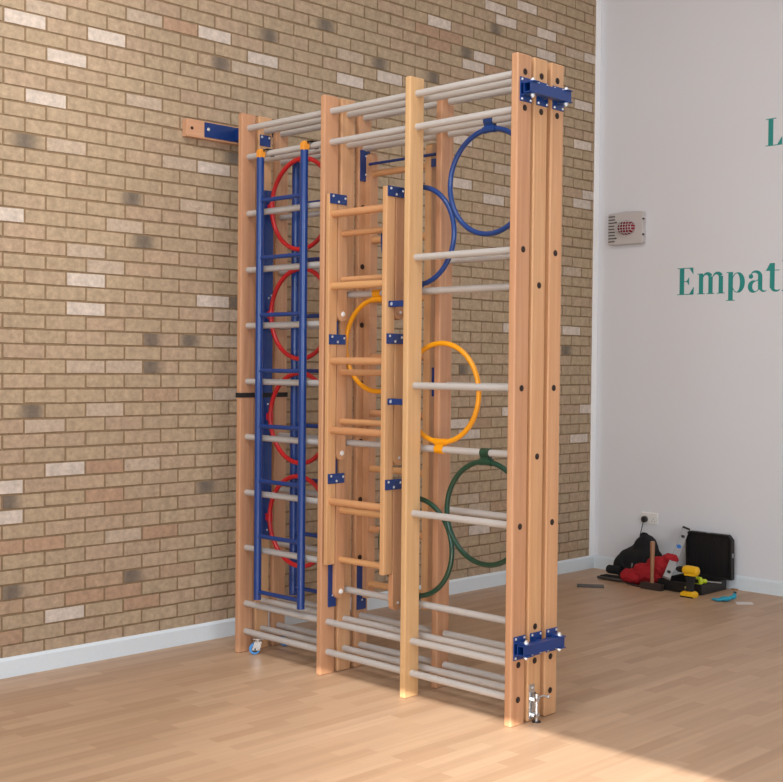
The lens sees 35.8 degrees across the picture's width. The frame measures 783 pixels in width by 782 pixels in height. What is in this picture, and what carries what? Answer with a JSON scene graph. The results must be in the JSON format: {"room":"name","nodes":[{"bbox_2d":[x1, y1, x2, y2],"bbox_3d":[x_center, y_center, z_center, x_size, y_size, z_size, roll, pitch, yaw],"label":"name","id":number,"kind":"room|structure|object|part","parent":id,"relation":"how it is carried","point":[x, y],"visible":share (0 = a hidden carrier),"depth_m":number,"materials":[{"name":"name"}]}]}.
{"room":"school gym","nodes":[
{"label":"school gym","id":0,"kind":"room"},
{"bbox_2d":[0,0,595,657],"bbox_3d":[-2.714,-1.370,5.288,12.000,5.600,0.204,-1,2,-45],"label":"wall","id":1,"kind":"structure","parent":0,"point":[119,228],"depth_m":6.69,"materials":[{"name":"beige brick"}]},
{"bbox_2d":[182,118,272,145],"bbox_3d":[-0.870,-1.452,6.741,0.474,0.098,0.332,-1,2,-45],"label":"wall bracket","id":2,"kind":"object","parent":1,"relation":"attached to","point":[191,128],"visible":0.6,"depth_m":6.77,"materials":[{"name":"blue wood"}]},
{"bbox_3d":[-0.931,-1.456,6.850,0.307,0.082,0.006,-1,2,-45],"label":"steel plate","id":3,"kind":"part","parent":2,"relation":"part of","materials":[{"name":"blue metal"}]},
{"bbox_3d":[-0.760,-1.451,6.817,0.090,0.060,0.284,-1,2,-45],"label":"steel arm","id":4,"kind":"part","parent":2,"relation":"part of"},
{"bbox_2d":[0,556,593,678],"bbox_3d":[-2.672,1.382,5.263,11.982,0.099,0.018,-1,2,-45],"label":"baseboard","id":5,"kind":"structure","parent":1,"relation":"attached to","point":[13,666],"depth_m":6.63,"materials":[{"name":"white paint"}]},
{"bbox_2d":[589,0,601,555],"bbox_3d":[1.591,-1.415,9.423,0.062,5.600,0.012,-1,2,-45],"label":"trim","id":6,"kind":"structure","parent":1,"relation":"attached to","point":[598,2],"depth_m":9.43,"materials":[{"name":"white paint"}]},
{"bbox_2d":[0,568,782,781],"bbox_3d":[1.558,1.610,1.025,12.000,0.100,12.000,-1,2,-45],"label":"floor","id":7,"kind":"structure","parent":0,"point":[652,686],"depth_m":5.51,"materials":[{"name":"brown wood"}]},
{"bbox_2d":[235,52,572,726],"bbox_3d":[-0.007,-0.016,5.989,1.983,2.916,0.343,2,2,44],"label":"apparatus","id":8,"kind":"object","parent":7,"relation":"on","point":[532,387],"depth_m":5.73,"materials":[{"name":"brown wood"}]},
{"bbox_2d":[236,392,287,397],"bbox_3d":[-0.700,0.021,6.655,0.072,0.026,0.338,2,2,44],"label":"strap","id":9,"kind":"object","parent":8,"relation":"attached to","point":[279,394],"visible":0.75,"depth_m":6.61,"materials":[{"name":"black rubber"}]},
{"bbox_3d":[-0.688,-1.366,6.618,0.011,0.060,0.073,2,2,44],"label":"hinge bracket","id":10,"kind":"part","parent":8,"relation":"part of","materials":[{"name":"blue metal"}]},
{"bbox_3d":[-0.686,-0.143,6.641,0.033,1.900,0.060,2,2,44],"label":"mounting rail","id":11,"kind":"part","parent":8,"relation":"part of","materials":[{"name":"blue metal"}]},
{"bbox_2d":[253,140,318,609],"bbox_3d":[-0.557,-0.083,6.330,0.392,2.395,0.100,2,2,44],"label":"ladder","id":12,"kind":"object","parent":8,"relation":"hanging from","point":[304,145],"visible":0.99,"depth_m":6.28,"materials":[{"name":"blue metal"}]},
{"bbox_2d":[307,314,318,317],"label":"rung","id":13,"kind":"object","parent":12,"relation":"attached to","point":[308,315],"depth_m":6.46,"materials":[{"name":"blue paint"}]},
{"bbox_2d":[307,369,318,372],"label":"rung","id":14,"kind":"object","parent":12,"relation":"attached to","point":[308,370],"depth_m":6.46,"materials":[{"name":"blue paint"}]},
{"bbox_2d":[265,474,317,567],"bbox_3d":[-0.505,0.694,6.472,0.531,0.503,0.033,2,2,44],"label":"hoop","id":15,"kind":"object","parent":8,"relation":"attached to","point":[268,516],"visible":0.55,"depth_m":6.56},
{"bbox_2d":[266,372,318,464],"bbox_3d":[-0.499,0.144,6.460,0.531,0.503,0.033,2,2,44],"label":"hoop","id":16,"kind":"object","parent":8,"relation":"attached to","point":[269,415],"visible":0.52,"depth_m":6.55},
{"bbox_2d":[289,565,296,594],"label":"pole","id":17,"kind":"object","parent":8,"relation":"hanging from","point":[292,570],"depth_m":6.58,"materials":[{"name":"blue metal"}]},
{"bbox_2d":[267,269,319,360],"bbox_3d":[-0.494,-0.411,6.449,0.531,0.503,0.033,2,2,44],"label":"hoop","id":18,"kind":"object","parent":8,"relation":"attached to","point":[315,352],"visible":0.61,"depth_m":6.53},
{"bbox_2d":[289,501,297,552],"label":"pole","id":19,"kind":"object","parent":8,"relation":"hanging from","point":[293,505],"depth_m":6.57,"materials":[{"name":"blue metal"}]},
{"bbox_2d":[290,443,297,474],"label":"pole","id":20,"kind":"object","parent":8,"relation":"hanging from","point":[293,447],"depth_m":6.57,"materials":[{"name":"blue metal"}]},
{"bbox_2d":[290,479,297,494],"label":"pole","id":21,"kind":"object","parent":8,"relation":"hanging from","point":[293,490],"depth_m":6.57,"materials":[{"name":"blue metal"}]},
{"bbox_2d":[268,156,320,251],"bbox_3d":[-0.489,-0.992,6.437,0.531,0.503,0.033,2,2,44],"label":"hoop","id":22,"kind":"object","parent":8,"relation":"attached to","point":[288,165],"visible":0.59,"depth_m":6.51},
{"bbox_2d":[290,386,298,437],"label":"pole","id":23,"kind":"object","parent":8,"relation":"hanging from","point":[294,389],"depth_m":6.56,"materials":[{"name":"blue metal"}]},
{"bbox_2d":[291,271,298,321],"label":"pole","id":24,"kind":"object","parent":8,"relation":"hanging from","point":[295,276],"depth_m":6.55,"materials":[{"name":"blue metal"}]},
{"bbox_2d":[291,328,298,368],"label":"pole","id":25,"kind":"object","parent":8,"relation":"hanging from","point":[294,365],"depth_m":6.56,"materials":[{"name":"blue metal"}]},
{"bbox_2d":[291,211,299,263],"label":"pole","id":26,"kind":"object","parent":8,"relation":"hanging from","point":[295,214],"depth_m":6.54,"materials":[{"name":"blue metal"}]},
{"bbox_2d":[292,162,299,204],"label":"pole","id":27,"kind":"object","parent":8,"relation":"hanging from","point":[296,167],"depth_m":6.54,"materials":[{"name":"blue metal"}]},
{"bbox_2d":[305,532,316,537],"label":"rung","id":28,"kind":"object","parent":8,"relation":"hanging from","point":[314,535],"depth_m":6.49,"materials":[{"name":"blue paint"}]},
{"bbox_2d":[305,587,316,593],"label":"rung","id":29,"kind":"object","parent":8,"relation":"hanging from","point":[311,590],"depth_m":6.49,"materials":[{"name":"blue paint"}]},
{"bbox_2d":[306,424,317,427],"label":"rung","id":30,"kind":"object","parent":8,"relation":"hanging from","point":[307,425],"depth_m":6.47,"materials":[{"name":"blue paint"}]},
{"bbox_2d":[308,257,319,261],"label":"rung","id":31,"kind":"object","parent":8,"relation":"hanging from","point":[312,259],"depth_m":6.45,"materials":[{"name":"blue paint"}]},
{"bbox_3d":[-0.295,0.268,6.131,0.008,1.652,0.052,2,2,44],"label":"mounting rail","id":32,"kind":"part","parent":8,"relation":"part of","materials":[{"name":"blue metal"}]},
{"bbox_3d":[-0.156,1.019,6.296,0.008,0.230,0.062,2,2,44],"label":"mounting rail","id":33,"kind":"part","parent":8,"relation":"part of","materials":[{"name":"blue metal"}]},
{"bbox_2d":[345,289,381,393],"bbox_3d":[-0.069,-0.246,6.035,0.485,0.522,0.043,2,2,44],"label":"hoop","id":34,"kind":"object","parent":8,"relation":"attached to","point":[376,297],"visible":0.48,"depth_m":6.10},
{"bbox_2d":[323,185,404,609],"bbox_3d":[-0.100,0.039,5.934,0.535,2.042,0.129,2,2,44],"label":"ladder","id":35,"kind":"object","parent":8,"relation":"attached to","point":[391,280],"visible":0.94,"depth_m":5.93,"materials":[{"name":"brown wood"}]},
{"bbox_3d":[-0.279,0.441,6.108,0.005,0.050,0.114,2,2,44],"label":"hinge plate","id":36,"kind":"part","parent":35,"relation":"part of","materials":[{"name":"blue metal"}]},
{"bbox_3d":[-0.273,-0.259,6.093,0.005,0.050,0.114,2,2,44],"label":"hinge plate","id":37,"kind":"part","parent":35,"relation":"part of","materials":[{"name":"blue metal"}]},
{"bbox_3d":[-0.267,0.737,6.150,0.024,0.632,0.065,2,2,44],"label":"swing arm","id":38,"kind":"part","parent":35,"relation":"part of","materials":[{"name":"brown wood"}]},
{"bbox_3d":[-0.266,-0.962,6.079,0.005,0.050,0.114,2,2,44],"label":"hinge plate","id":39,"kind":"part","parent":35,"relation":"part of","materials":[{"name":"blue metal"}]},
{"bbox_3d":[-0.261,0.036,6.135,0.024,0.630,0.065,2,2,44],"label":"swing arm","id":40,"kind":"part","parent":35,"relation":"part of","materials":[{"name":"brown wood"}]},
{"bbox_3d":[-0.254,-0.666,6.121,0.024,0.630,0.065,2,2,44],"label":"swing arm","id":41,"kind":"part","parent":35,"relation":"part of","materials":[{"name":"brown wood"}]},
{"bbox_3d":[0.009,0.449,5.826,0.005,0.050,0.114,2,2,44],"label":"hinge plate","id":42,"kind":"part","parent":35,"relation":"part of","materials":[{"name":"blue metal"}]},
{"bbox_3d":[0.016,-0.251,5.812,0.005,0.050,0.114,2,2,44],"label":"hinge plate","id":43,"kind":"part","parent":35,"relation":"part of","materials":[{"name":"blue metal"}]},
{"bbox_3d":[0.019,0.746,5.870,0.030,0.632,0.065,2,2,44],"label":"swing arm","id":44,"kind":"part","parent":35,"relation":"part of","materials":[{"name":"brown wood"}]},
{"bbox_3d":[0.023,-0.953,5.797,0.005,0.050,0.114,2,2,44],"label":"hinge plate","id":45,"kind":"part","parent":35,"relation":"part of","materials":[{"name":"blue metal"}]},
{"bbox_3d":[0.026,0.044,5.856,0.030,0.630,0.065,2,2,44],"label":"swing arm","id":46,"kind":"part","parent":35,"relation":"part of","materials":[{"name":"brown wood"}]},
{"bbox_3d":[0.032,-0.658,5.841,0.030,0.630,0.065,2,2,44],"label":"swing arm","id":47,"kind":"part","parent":35,"relation":"part of","materials":[{"name":"brown wood"}]},
{"bbox_3d":[-0.136,-1.160,6.251,0.008,0.160,0.067,2,2,44],"label":"mounting rail","id":48,"kind":"part","parent":8,"relation":"part of","materials":[{"name":"blue metal"}]},
{"bbox_2d":[362,143,435,610],"bbox_3d":[0.055,-0.072,6.112,0.522,2.303,0.070,2,2,44],"label":"wooden ladder","id":49,"kind":"object","parent":8,"relation":"attached to","point":[369,529],"visible":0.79,"depth_m":6.20,"materials":[{"name":"brown wood"}]},
{"bbox_3d":[0.059,-1.159,6.056,0.481,0.015,0.015,2,2,44],"label":"steel rod","id":50,"kind":"part","parent":49,"relation":"part of","materials":[{"name":"blue metal"}]},
{"bbox_3d":[0.216,-1.115,5.910,0.055,0.040,0.008,2,2,44],"label":"hanger plate","id":51,"kind":"part","parent":49,"relation":"part of","materials":[{"name":"blue metal"}]},
{"bbox_2d":[378,496,454,599],"bbox_3d":[0.115,0.776,5.868,0.497,0.543,0.043,2,2,44],"label":"hoop","id":52,"kind":"object","parent":8,"relation":"attached to","point":[432,505],"visible":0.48,"depth_m":5.74},
{"bbox_2d":[381,185,456,287],"bbox_3d":[0.126,-0.726,5.840,0.493,0.534,0.043,2,2,44],"label":"hoop","id":53,"kind":"object","parent":8,"relation":"attached to","point":[435,191],"visible":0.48,"depth_m":5.71},
{"bbox_3d":[0.210,-0.044,5.879,0.034,0.140,0.010,2,2,44],"label":"mounting rail","id":54,"kind":"part","parent":8,"relation":"part of","materials":[{"name":"blue metal"}]},
{"bbox_2d":[421,341,481,453],"bbox_3d":[0.234,0.030,5.743,0.493,0.537,0.043,2,2,44],"label":"hoop","id":55,"kind":"object","parent":8,"relation":"attached to","point":[439,443],"visible":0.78,"depth_m":5.66},
{"bbox_2d":[444,448,506,567],"bbox_3d":[0.431,0.536,5.556,0.497,0.548,0.043,2,2,44],"label":"hoop","id":56,"kind":"object","parent":8,"relation":"attached to","point":[485,459],"visible":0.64,"depth_m":5.61},
{"bbox_2d":[448,118,510,236],"bbox_3d":[0.447,-0.979,5.524,0.501,0.547,0.043,2,2,44],"label":"hoop","id":57,"kind":"object","parent":8,"relation":"attached to","point":[489,126],"visible":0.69,"depth_m":5.59},
{"bbox_3d":[0.558,1.120,5.283,0.005,0.104,0.082,2,2,44],"label":"plate","id":58,"kind":"part","parent":8,"relation":"part of","materials":[{"name":"blue paint"}]},
{"bbox_3d":[0.581,-1.300,5.233,0.005,0.104,0.082,2,2,44],"label":"plate","id":59,"kind":"part","parent":8,"relation":"part of","materials":[{"name":"blue paint"}]},
{"bbox_3d":[0.639,1.119,5.366,0.005,0.104,0.082,2,2,44],"label":"plate","id":60,"kind":"part","parent":8,"relation":"part of","materials":[{"name":"blue paint"}]},
{"bbox_3d":[0.662,1.120,5.342,0.073,0.104,0.317,2,2,44],"label":"locking bracket","id":61,"kind":"part","parent":8,"relation":"part of","materials":[{"name":"blue metal"}]},
{"bbox_3d":[0.662,-1.301,5.316,0.005,0.104,0.082,2,2,44],"label":"plate","id":62,"kind":"part","parent":8,"relation":"part of","materials":[{"name":"blue paint"}]},
{"bbox_3d":[0.673,1.355,5.366,0.077,0.025,0.018,0,2,-39],"label":"lever","id":63,"kind":"part","parent":8,"relation":"part of","materials":[{"name":"silver metal"}]},
{"bbox_3d":[0.685,-1.301,5.291,0.073,0.104,0.317,2,2,44],"label":"locking bracket","id":64,"kind":"part","parent":8,"relation":"part of","materials":[{"name":"blue metal"}]},
{"bbox_3d":[0.720,1.118,5.449,0.005,0.104,0.082,2,2,44],"label":"plate","id":65,"kind":"part","parent":8,"relation":"part of","materials":[{"name":"blue metal"}]},
{"bbox_3d":[0.743,-1.302,5.399,0.005,0.104,0.082,2,2,44],"label":"plate","id":66,"kind":"part","parent":8,"relation":"part of","materials":[{"name":"blue metal"}]},
{"bbox_2d":[577,584,603,587],"bbox_3d":[1.425,1.395,8.673,0.190,0.010,0.090,1,1,7],"label":"steel offcut","id":67,"kind":"object","parent":7,"relation":"on","point":[578,585],"visible":1,"depth_m":8.66,"materials":[{"name":"grey metal"}]},
{"bbox_2d":[597,565,623,581],"bbox_3d":[1.639,1.343,8.943,0.115,0.106,0.242,-1,2,-45],"label":"tool pouch","id":68,"kind":"object","parent":7,"relation":"on","point":[612,569],"visible":0.88,"depth_m":8.93,"materials":[{"name":"black fabric"}]},
{"bbox_2d":[626,583,639,586],"bbox_3d":[1.748,1.398,8.728,0.044,0.008,0.130,0,1,-25],"label":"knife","id":69,"kind":"object","parent":7,"relation":"on","point":[631,584],"visible":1,"depth_m":8.73,"materials":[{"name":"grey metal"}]},
{"bbox_2d":[613,532,661,575],"bbox_3d":[1.827,1.221,8.961,0.242,0.352,0.389,-1,2,-45],"label":"backpack","id":70,"kind":"object","parent":7,"relation":"on","point":[639,552],"visible":0.52,"depth_m":8.90,"materials":[{"name":"black fabric"}]},
{"bbox_2d":[620,553,678,583],"bbox_3d":[1.853,1.281,8.735,0.435,0.251,0.164,2,2,41],"label":"jacket","id":71,"kind":"object","parent":7,"relation":"on","point":[640,572],"visible":0.83,"depth_m":8.68,"materials":[{"name":"fabric"}]},
{"bbox_2d":[640,541,663,590],"bbox_3d":[1.845,1.235,8.575,0.048,0.342,0.170,-1,2,-45],"label":"hammer","id":72,"kind":"object","parent":7,"relation":"on","point":[651,585],"visible":1,"depth_m":8.56,"materials":[{"name":"wood"}]},
{"bbox_3d":[1.847,1.210,8.578,0.035,0.292,0.036,-1,2,-45],"label":"handle","id":73,"kind":"part","parent":72,"relation":"part of","materials":[{"name":"brown wood"}]},
{"bbox_2d":[676,565,699,598],"bbox_3d":[2.030,1.304,8.318,0.072,0.217,0.173,-1,2,-45],"label":"cordless drill","id":74,"kind":"object","parent":7,"relation":"on","point":[690,572],"visible":1,"depth_m":8.28,"materials":[{"name":"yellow plastic"}]},
{"bbox_2d":[658,530,733,594],"bbox_3d":[2.160,1.210,8.584,0.383,0.390,0.395,-1,2,-45],"label":"tool case","id":75,"kind":"object","parent":7,"relation":"on","point":[713,553],"visible":0.85,"depth_m":8.67,"materials":[{"name":"black plastic"}]},
{"bbox_2d":[663,526,689,579],"bbox_3d":[2.041,1.158,8.676,0.060,0.343,0.421,1,1,33],"label":"spirit level","id":76,"kind":"object","parent":75,"relation":"on","point":[670,567],"visible":1,"depth_m":8.68,"materials":[{"name":"metal"}]},
{"bbox_2d":[658,573,726,594],"bbox_3d":[2.130,1.369,8.591,0.346,0.071,0.350,-1,2,-45],"label":"tray","id":77,"kind":"object","parent":75,"relation":"attached to","point":[677,583],"depth_m":8.54,"materials":[{"name":"black plastic"}]},
{"bbox_2d":[695,576,702,584],"bbox_3d":[2.120,1.312,8.396,0.036,0.048,0.070,-1,2,-45],"label":"tape measure","id":78,"kind":"object","parent":75,"relation":"on","point":[698,580],"visible":0.59,"depth_m":8.38,"materials":[{"name":"plastic"}]},
{"bbox_3d":[2.284,1.176,8.696,0.050,0.319,0.370,-1,2,-45],"label":"lid","id":79,"kind":"part","parent":75,"relation":"part of","materials":[{"name":"black plastic"}]},
{"bbox_2d":[703,579,721,583],"bbox_3d":[2.210,1.326,8.421,0.165,0.032,0.032,1,1,30],"label":"screwdriver","id":80,"kind":"object","parent":75,"relation":"in","point":[705,581],"visible":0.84,"depth_m":8.42,"materials":[{"name":"plastic"}]},
{"bbox_2d":[712,591,736,600],"bbox_3d":[2.249,1.384,8.176,0.172,0.065,0.072,0,1,-5],"label":"glove","id":81,"kind":"object","parent":7,"relation":"on","point":[733,596],"visible":1,"depth_m":8.16,"materials":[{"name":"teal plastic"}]},
{"bbox_2d":[736,602,753,604],"bbox_3d":[2.362,1.419,8.101,0.115,0.002,0.092,1,1,5],"label":"paper scrap","id":82,"kind":"object","parent":7,"relation":"on","point":[737,603],"visible":1,"depth_m":8.09,"materials":[{"name":"white paper"}]},
{"bbox_2d":[594,0,782,581],"bbox_3d":[5.840,-1.290,5.337,0.200,5.600,12.200,-1,2,-45],"label":"wall","id":83,"kind":"structure","parent":0,"point":[689,394],"depth_m":8.87,"materials":[{"name":"paint"}]},
{"bbox_2d":[608,211,645,245],"bbox_3d":[1.778,-1.240,9.204,0.106,0.251,0.324,-1,2,-45],"label":"alarm sounder","id":84,"kind":"object","parent":83,"relation":"attached to","point":[627,227],"visible":1,"depth_m":9.18,"materials":[{"name":"white plastic"}]},
{"bbox_2d":[640,516,647,533],"bbox_3d":[1.891,1.155,9.136,0.054,0.424,0.058,-1,2,-45],"label":"plug","id":85,"kind":"object","parent":83,"relation":"attached to","point":[643,518],"visible":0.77,"depth_m":9.13,"materials":[{"name":"black plastic"}]},
{"bbox_2d":[641,512,657,524],"bbox_3d":[1.943,0.959,9.129,0.014,0.086,0.146,-1,2,-45],"label":"wall socket","id":86,"kind":"object","parent":83,"relation":"attached to","point":[652,517],"visible":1,"depth_m":9.11,"materials":[{"name":"white plastic"}]},
{"bbox_2d":[594,555,782,596],"bbox_3d":[5.807,1.463,5.247,0.018,0.099,12.000,-1,2,-45],"label":"baseboard","id":87,"kind":"structure","parent":83,"relation":"attached to","point":[764,586],"depth_m":8.55,"materials":[{"name":"white paint"}]},
{"bbox_2d":[677,260,782,300],"bbox_3d":[2.506,-0.775,8.551,0.003,0.268,1.122,-1,2,-45],"label":"lettering","id":88,"kind":"object","parent":83,"relation":"attached to","point":[771,267],"depth_m":8.64,"materials":[{"name":"teal plastic"}]},
{"bbox_2d":[766,118,781,145],"bbox_3d":[2.651,-1.796,8.395,0.002,0.190,0.124,-1,2,-45],"label":"letter","id":89,"kind":"object","parent":83,"relation":"attached to","point":[770,123],"depth_m":8.41,"materials":[{"name":"teal plastic"}]}
]}

